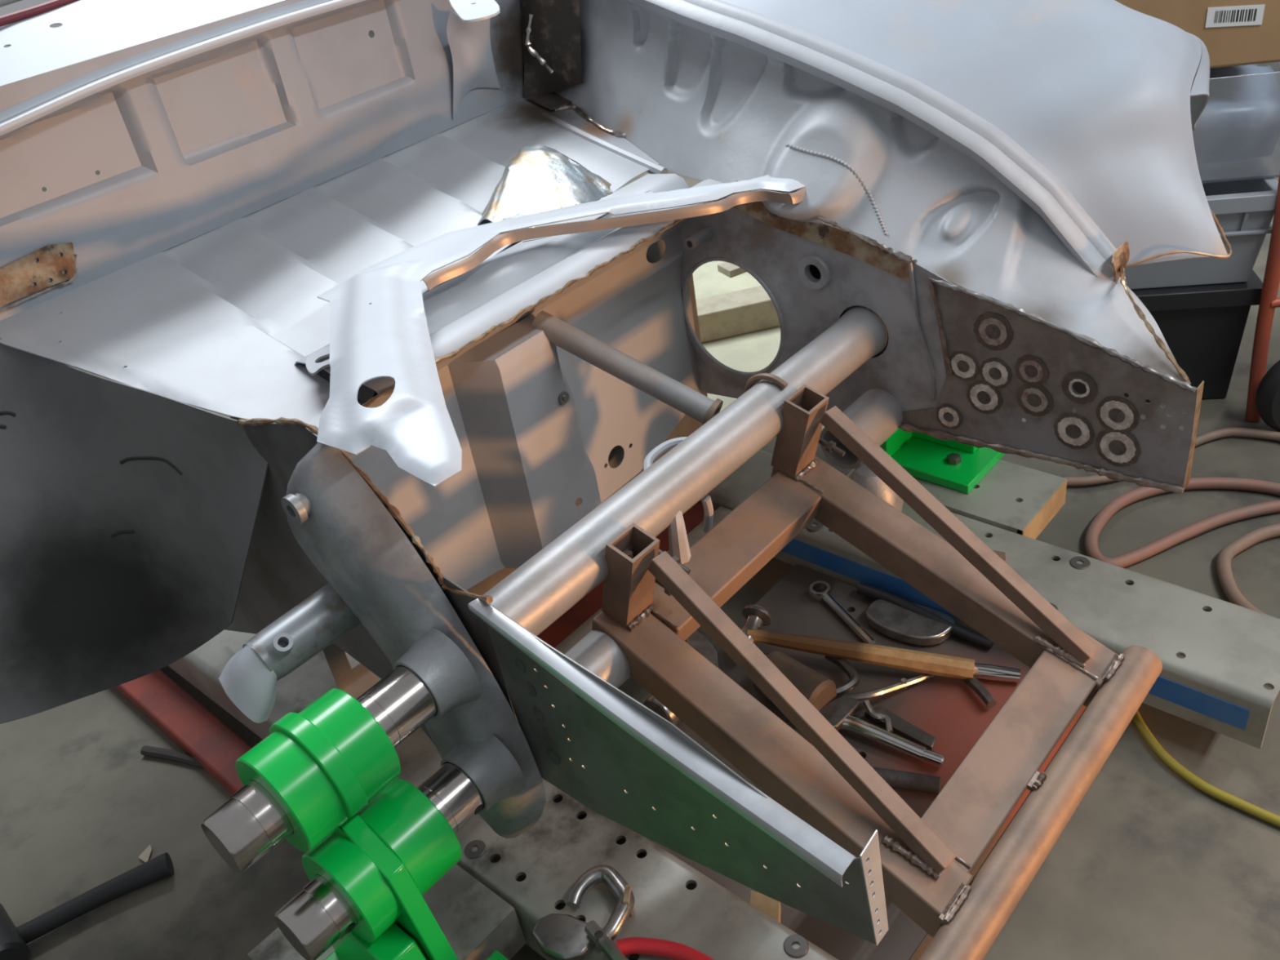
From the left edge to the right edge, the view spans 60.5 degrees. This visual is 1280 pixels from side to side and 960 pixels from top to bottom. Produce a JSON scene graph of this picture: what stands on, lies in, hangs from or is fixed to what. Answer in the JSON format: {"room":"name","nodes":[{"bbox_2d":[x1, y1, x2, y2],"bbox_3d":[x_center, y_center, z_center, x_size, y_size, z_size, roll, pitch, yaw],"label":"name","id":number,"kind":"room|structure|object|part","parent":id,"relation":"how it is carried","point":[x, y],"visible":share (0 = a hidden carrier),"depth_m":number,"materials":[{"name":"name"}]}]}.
{"room":"auto repair garage","nodes":[
{"label":"auto repair garage","id":0,"kind":"room"},
{"bbox_2d":[0,30,1279,959],"bbox_3d":[0.068,0.230,1.866,10.000,0.001,10.000,21,44,37],"label":"floor","id":1,"kind":"structure","parent":0,"point":[1148,864],"depth_m":1.54,"materials":[{"name":"concrete"}]},
{"bbox_2d":[0,852,173,959],"bbox_3d":[-0.795,0.576,1.512,0.274,0.068,0.116,-31,39,-28],"label":"bar","id":2,"kind":"object","parent":1,"relation":"on","point":[13,940],"visible":1,"depth_m":1.50,"materials":[{"name":"black metal"}]},
{"bbox_2d":[138,844,151,862],"bbox_3d":[-0.715,0.544,1.594,0.028,0.001,0.023,21,44,37],"label":"paper tag","id":3,"kind":"object","parent":1,"relation":"on","point":[144,856],"visible":0.86,"depth_m":1.59,"materials":[{"name":"beige paper"}]},
{"bbox_2d":[140,745,204,768],"bbox_3d":[-0.736,0.440,1.743,0.134,0.016,0.018,5,37,21],"label":"rod","id":4,"kind":"object","parent":1,"relation":"on","point":[149,751],"visible":0.85,"depth_m":1.74,"materials":[{"name":"grey"}]},
{"bbox_2d":[114,669,252,794],"bbox_3d":[-0.748,0.393,1.798,0.564,0.035,0.064,22,45,38],"label":"steel beam","id":5,"kind":"structure","parent":1,"relation":"on","point":[197,731],"depth_m":1.76,"materials":[{"name":"metal"}]},
{"bbox_2d":[168,449,1279,959],"bbox_3d":[0.016,0.275,1.654,2.400,0.107,1.325,21,44,37],"label":"bench","id":6,"kind":"object","parent":1,"relation":"on","point":[1230,651],"depth_m":1.48,"materials":[{"name":"metal"}]},
{"bbox_2d":[235,688,508,959],"bbox_3d":[-0.206,0.418,1.032,0.308,0.418,0.168,21,44,37],"label":"clamp","id":7,"kind":"object","parent":6,"relation":"on","point":[331,766],"visible":0.96,"depth_m":1.01,"materials":[{"name":"green metal"}]},
{"bbox_2d":[200,665,437,872],"bbox_3d":[-0.289,0.261,1.014,0.060,0.060,0.228,21,44,37],"label":"pin","id":8,"kind":"object","parent":7,"relation":"attached to","point":[251,824],"visible":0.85,"depth_m":0.96,"materials":[{"name":"metal"}]},
{"bbox_3d":[-0.242,0.398,1.061,0.208,0.406,0.022,21,44,37],"label":"post plate","id":9,"kind":"part","parent":7,"relation":"part of","materials":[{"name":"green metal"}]},
{"bbox_2d":[274,761,484,959],"bbox_3d":[-0.245,0.364,1.071,0.061,0.060,0.228,21,44,37],"label":"pin","id":10,"kind":"object","parent":7,"relation":"attached to","point":[316,917],"visible":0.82,"depth_m":1.01,"materials":[{"name":"metal"}]},
{"bbox_3d":[-0.136,0.595,1.113,0.200,0.019,0.163,21,44,37],"label":"plate","id":11,"kind":"part","parent":7,"relation":"part of","materials":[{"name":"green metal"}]},
{"bbox_3d":[-0.301,0.528,1.279,0.215,0.010,0.228,21,44,37],"label":"cross plate","id":12,"kind":"part","parent":6,"relation":"part of","materials":[{"name":"metal"}]},
{"bbox_3d":[-0.219,0.583,1.234,0.010,0.069,0.228,21,44,37],"label":"plate","id":13,"kind":"part","parent":6,"relation":"part of","materials":[{"name":"metal"}]},
{"bbox_3d":[-0.210,0.442,1.449,2.400,0.085,0.164,21,44,37],"label":"rail","id":14,"kind":"part","parent":6,"relation":"part of","materials":[{"name":"metal"}]},
{"bbox_2d":[532,864,635,959],"bbox_3d":[-0.047,0.493,1.227,0.121,0.032,0.122,21,44,37],"label":"c-clamp","id":15,"kind":"object","parent":6,"relation":"on","point":[559,936],"visible":1,"depth_m":1.23,"materials":[{"name":"metal"}]},
{"bbox_3d":[-0.042,0.480,1.250,0.084,0.022,0.077,21,44,37],"label":"clamp frame","id":16,"kind":"part","parent":15,"relation":"part of","materials":[{"name":"metal"}]},
{"bbox_3d":[-0.037,0.507,1.197,0.016,0.018,0.063,-29,38,-26],"label":"lever","id":17,"kind":"part","parent":15,"relation":"part of","materials":[{"name":"metal"}]},
{"bbox_2d":[0,0,1231,946],"bbox_3d":[-0.170,-0.303,1.590,1.764,1.005,1.914,21,44,37],"label":"shell","id":18,"kind":"object","parent":6,"relation":"on","point":[252,158],"visible":0.95,"depth_m":1.43,"materials":[{"name":"grey metal"}]},
{"bbox_2d":[305,174,805,487],"bbox_3d":[-0.141,-0.254,1.354,0.417,0.052,0.802,14,40,31],"label":"panel","id":19,"kind":"object","parent":18,"relation":"on","point":[379,326],"visible":1,"depth_m":1.26,"materials":[{"name":"silver metal"}]},
{"bbox_3d":[0.024,0.276,0.992,0.429,0.241,0.002,21,44,37],"label":"steel panel","id":20,"kind":"part","parent":18,"relation":"part of","materials":[{"name":"green metal"}]},
{"bbox_3d":[0.322,-0.214,1.556,0.103,0.103,0.012,21,44,37],"label":"bearing seat","id":21,"kind":"part","parent":18,"relation":"part of","materials":[{"name":"grey metal"}]},
{"bbox_2d":[591,373,1162,959],"bbox_3d":[0.201,0.173,1.201,0.554,0.293,0.565,21,44,37],"label":"frame","id":22,"kind":"object","parent":18,"relation":"attached to","point":[652,602],"visible":0.91,"depth_m":1.19,"materials":[{"name":"brown metal"}]},
{"bbox_3d":[-0.011,0.107,1.220,0.067,0.118,0.045,21,44,37],"label":"post","id":23,"kind":"part","parent":22,"relation":"part of","materials":[{"name":"brown metal"}]},
{"bbox_3d":[0.205,-0.061,1.413,0.067,0.118,0.045,21,44,37],"label":"post","id":24,"kind":"part","parent":22,"relation":"part of","materials":[{"name":"brown metal"}]},
{"bbox_3d":[0.486,-0.130,1.421,0.443,0.242,0.004,21,44,37],"label":"spot welded nose panel","id":25,"kind":"part","parent":18,"relation":"part of","materials":[{"name":"metal"}]},
{"bbox_3d":[-0.033,0.204,1.704,0.050,0.010,0.590,21,44,37],"label":"cross plate","id":26,"kind":"part","parent":6,"relation":"part of","materials":[{"name":"metal"}]},
{"bbox_2d":[644,694,681,725],"bbox_3d":[0.048,0.317,1.573,0.057,0.056,0.072,21,44,37],"label":"socket","id":27,"kind":"object","parent":6,"relation":"on","point":[651,703],"visible":0.16,"depth_m":1.54,"materials":[{"name":"silver metal"}]},
{"bbox_2d":[616,937,714,959],"bbox_3d":[0.032,0.514,1.187,0.122,0.017,0.029,5,37,20],"label":"hose","id":28,"kind":"object","parent":6,"relation":"on","point":[631,945],"visible":0.98,"depth_m":1.19,"materials":[{"name":"red rubber"}]},
{"bbox_2d":[685,629,742,688],"bbox_3d":[0.111,0.272,1.653,0.035,0.013,0.148,-23,36,-19],"label":"pliers","id":29,"kind":"object","parent":6,"relation":"on","point":[700,642],"visible":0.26,"depth_m":1.67,"materials":[{"name":"metal"}]},
{"bbox_3d":[0.139,0.509,1.227,0.036,0.018,0.101,-2,35,12],"label":"timber strip","id":30,"kind":"part","parent":6,"relation":"part of","materials":[{"name":"beige wood"}]},
{"bbox_2d":[753,650,836,711],"bbox_3d":[0.219,0.294,1.557,0.068,0.068,0.105,-33,41,-31],"label":"roller","id":31,"kind":"object","parent":6,"relation":"on","point":[818,689],"visible":0.5,"depth_m":1.53,"materials":[{"name":"brown wood"}]},
{"bbox_3d":[0.259,0.363,1.516,0.500,0.010,0.590,21,44,37],"label":"tool plate","id":32,"kind":"part","parent":6,"relation":"part of","materials":[{"name":"red metal"}]},
{"bbox_2d":[808,581,875,644],"bbox_3d":[0.316,0.206,1.704,0.036,0.017,0.161,-22,36,-18],"label":"wrench","id":33,"kind":"object","parent":6,"relation":"on","point":[825,595],"visible":0.98,"depth_m":1.71,"materials":[{"name":"silver metal"}]},
{"bbox_2d":[741,604,974,679],"bbox_3d":[0.310,0.239,1.602,0.343,0.063,0.087,3,36,18],"label":"hammer","id":34,"kind":"object","parent":6,"relation":"on","point":[757,616],"visible":0.86,"depth_m":1.59,"materials":[{"name":"brown wood"}]},
{"bbox_3d":[0.317,0.252,1.597,0.326,0.045,0.030,4,36,19],"label":"handle","id":35,"kind":"part","parent":34,"relation":"part of","materials":[{"name":"brown wood"}]},
{"bbox_2d":[818,655,945,766],"bbox_3d":[0.338,0.310,1.532,0.201,0.031,0.169,8,38,24],"label":"pliers","id":36,"kind":"object","parent":6,"relation":"on","point":[839,713],"visible":0.78,"depth_m":1.51,"materials":[{"name":"metal"}]},
{"bbox_3d":[0.271,0.324,1.517,0.076,0.012,0.039,-30,39,-27],"label":"jaw plate","id":37,"kind":"part","parent":36,"relation":"part of","materials":[{"name":"metal"}]},
{"bbox_3d":[0.314,0.344,1.490,0.151,0.024,0.037,10,39,26],"label":"handle","id":38,"kind":"part","parent":36,"relation":"part of","materials":[{"name":"silver metal"}]},
{"bbox_3d":[0.358,0.294,1.551,0.136,0.031,0.021,-18,35,-13],"label":"release lever","id":39,"kind":"part","parent":36,"relation":"part of","materials":[{"name":"metal"}]},
{"bbox_2d":[864,706,935,751],"bbox_3d":[0.359,0.339,1.505,0.107,0.010,0.023,23,46,39],"label":"steel offcut","id":40,"kind":"object","parent":6,"relation":"on","point":[900,726],"visible":0.86,"depth_m":1.50,"materials":[{"name":"grey metal"}]},
{"bbox_2d":[871,766,941,794],"bbox_3d":[0.330,0.389,1.429,0.118,0.022,0.023,3,36,18],"label":"bar","id":41,"kind":"object","parent":6,"relation":"on","point":[894,778],"visible":0.62,"depth_m":1.42,"materials":[{"name":"grey metal"}]},
{"bbox_2d":[865,599,955,645],"bbox_3d":[0.407,0.215,1.663,0.130,0.018,0.076,21,44,37],"label":"steel dolly","id":42,"kind":"object","parent":6,"relation":"on","point":[894,621],"visible":0.89,"depth_m":1.65,"materials":[{"name":"silver metal"}]},
{"bbox_2d":[856,582,993,648],"bbox_3d":[0.430,0.204,1.666,0.225,0.024,0.020,22,45,38],"label":"bar","id":43,"kind":"object","parent":6,"relation":"on","point":[864,589],"visible":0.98,"depth_m":1.66,"materials":[{"name":"grey metal"}]},
{"bbox_2d":[880,428,1004,493],"bbox_3d":[0.514,-0.126,1.844,0.175,0.199,0.172,21,44,37],"label":"bracket","id":44,"kind":"object","parent":6,"relation":"attached to","point":[953,464],"visible":0.33,"depth_m":1.86,"materials":[{"name":"green metal"}]},
{"bbox_3d":[0.191,0.024,1.962,1.752,0.085,0.168,21,44,37],"label":"rail","id":45,"kind":"part","parent":6,"relation":"part of","materials":[{"name":"metal"}]},
{"bbox_3d":[0.532,-0.001,1.847,0.308,0.010,0.161,21,44,37],"label":"cross plate","id":46,"kind":"part","parent":6,"relation":"part of","materials":[{"name":"metal"}]},
{"bbox_2d":[961,662,1020,707],"bbox_3d":[0.487,0.284,1.542,0.073,0.023,0.085,21,44,37],"label":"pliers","id":47,"kind":"object","parent":6,"relation":"on","point":[981,671],"visible":0.96,"depth_m":1.54,"materials":[{"name":"metal"}]},
{"bbox_3d":[0.504,0.274,1.553,0.066,0.023,0.022,6,37,21],"label":"handle","id":48,"kind":"part","parent":47,"relation":"part of","materials":[{"name":"silver metal"}]},
{"bbox_3d":[0.446,0.441,1.374,0.010,0.029,0.590,21,44,37],"label":"plate","id":49,"kind":"part","parent":6,"relation":"part of","materials":[{"name":"red metal"}]},
{"bbox_2d":[992,550,1006,562],"bbox_3d":[0.508,0.121,1.644,0.075,0.021,0.051,21,44,37],"label":"bar","id":50,"kind":"object","parent":6,"relation":"on","point":[1002,554],"visible":0.19,"depth_m":1.63,"materials":[{"name":"brown metal"}]},
{"bbox_3d":[0.648,0.058,1.768,0.010,0.049,0.161,21,44,37],"label":"plate","id":51,"kind":"part","parent":6,"relation":"part of","materials":[{"name":"grey metal"}]},
{"bbox_2d":[692,261,824,431],"bbox_3d":[0.282,-0.427,2.768,0.700,0.004,1.000,9,38,25],"label":"board","id":52,"kind":"object","parent":1,"relation":"on","point":[750,352],"visible":0.02,"depth_m":2.64,"materials":[{"name":"beige wood"}]},
{"bbox_2d":[695,285,779,342],"bbox_3d":[0.221,-0.405,2.677,0.220,0.075,0.090,-13,34,-5],"label":"block","id":53,"kind":"object","parent":52,"relation":"on","point":[751,309],"visible":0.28,"depth_m":2.64,"materials":[{"name":"beige wood"}]},
{"bbox_2d":[717,262,746,278],"bbox_3d":[0.246,-0.542,2.783,0.080,0.020,0.060,-24,36,-20],"label":"wood offcut","id":54,"kind":"object","parent":53,"relation":"on","point":[731,270],"visible":0.51,"depth_m":2.76,"materials":[{"name":"beige wood"}]},
{"bbox_2d":[1072,269,1262,401],"bbox_3d":[1.003,-0.377,2.295,0.385,0.249,0.470,-2,35,11],"label":"storage tote","id":55,"kind":"object","parent":1,"relation":"on","point":[1202,326],"visible":0.23,"depth_m":2.07,"materials":[{"name":"black plastic"}]},
{"bbox_2d":[1124,177,1278,289],"bbox_3d":[0.982,-0.547,2.165,0.375,0.179,0.460,-2,35,11],"label":"plastic crate","id":56,"kind":"object","parent":55,"relation":"on","point":[1244,210],"visible":0.16,"depth_m":2.00,"materials":[{"name":"grey plastic"}]},
{"bbox_2d":[1192,61,1279,183],"bbox_3d":[1.005,-0.714,2.067,0.370,0.193,0.400,-2,35,11],"label":"tub","id":57,"kind":"object","parent":56,"relation":"on","point":[1236,135],"visible":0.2,"depth_m":1.90,"materials":[{"name":"white plastic"}]},
{"bbox_2d":[1115,0,1279,68],"bbox_3d":[0.915,-0.958,1.956,0.395,0.350,0.402,-2,35,11],"label":"cardboard box","id":58,"kind":"object","parent":57,"relation":"on","point":[1233,33],"visible":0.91,"depth_m":1.84,"materials":[{"name":"brown cardboard"}]},
{"bbox_2d":[1209,63,1273,78],"bbox_3d":[1.017,-0.710,2.048,0.281,0.184,0.313,-2,35,11],"label":"plastic bag","id":59,"kind":"object","parent":57,"relation":"in","point":[1248,68],"visible":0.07,"depth_m":1.99,"materials":[{"name":"grey plastic"}]},
{"bbox_2d":[1063,427,1279,485],"bbox_3d":[1.075,-0.044,1.994,0.590,0.017,0.176,0,35,14],"label":"air hose","id":60,"kind":"object","parent":1,"relation":"on","point":[1227,432],"visible":0.68,"depth_m":2.03,"materials":[{"name":"red rubber"}]},
{"bbox_2d":[1084,476,1279,568],"bbox_3d":[1.062,0.094,1.795,0.601,0.021,0.322,10,39,27],"label":"air hose","id":61,"kind":"object","parent":1,"relation":"on","point":[1091,542],"visible":0.91,"depth_m":1.85,"materials":[{"name":"red rubber"}]},
{"bbox_2d":[1132,710,1279,826],"bbox_3d":[0.801,0.391,1.431,0.118,0.012,0.480,-30,39,-28],"label":"hose","id":62,"kind":"object","parent":1,"relation":"on","point":[1251,809],"visible":0.71,"depth_m":1.44,"materials":[{"name":"yellow plastic"}]},
{"bbox_2d":[1216,523,1279,614],"bbox_3d":[1.111,0.148,1.704,0.365,0.021,0.371,21,44,37],"label":"air hose","id":63,"kind":"object","parent":1,"relation":"on","point":[1226,579],"visible":0.77,"depth_m":1.77,"materials":[{"name":"rubber"}]},
{"bbox_2d":[1244,172,1279,431],"bbox_3d":[1.310,-0.343,1.935,0.411,0.517,0.153,-7,34,4],"label":"hand truck","id":64,"kind":"object","parent":1,"relation":"on","point":[1263,401],"visible":1,"depth_m":1.99,"materials":[{"name":"red metal"}]}
]}

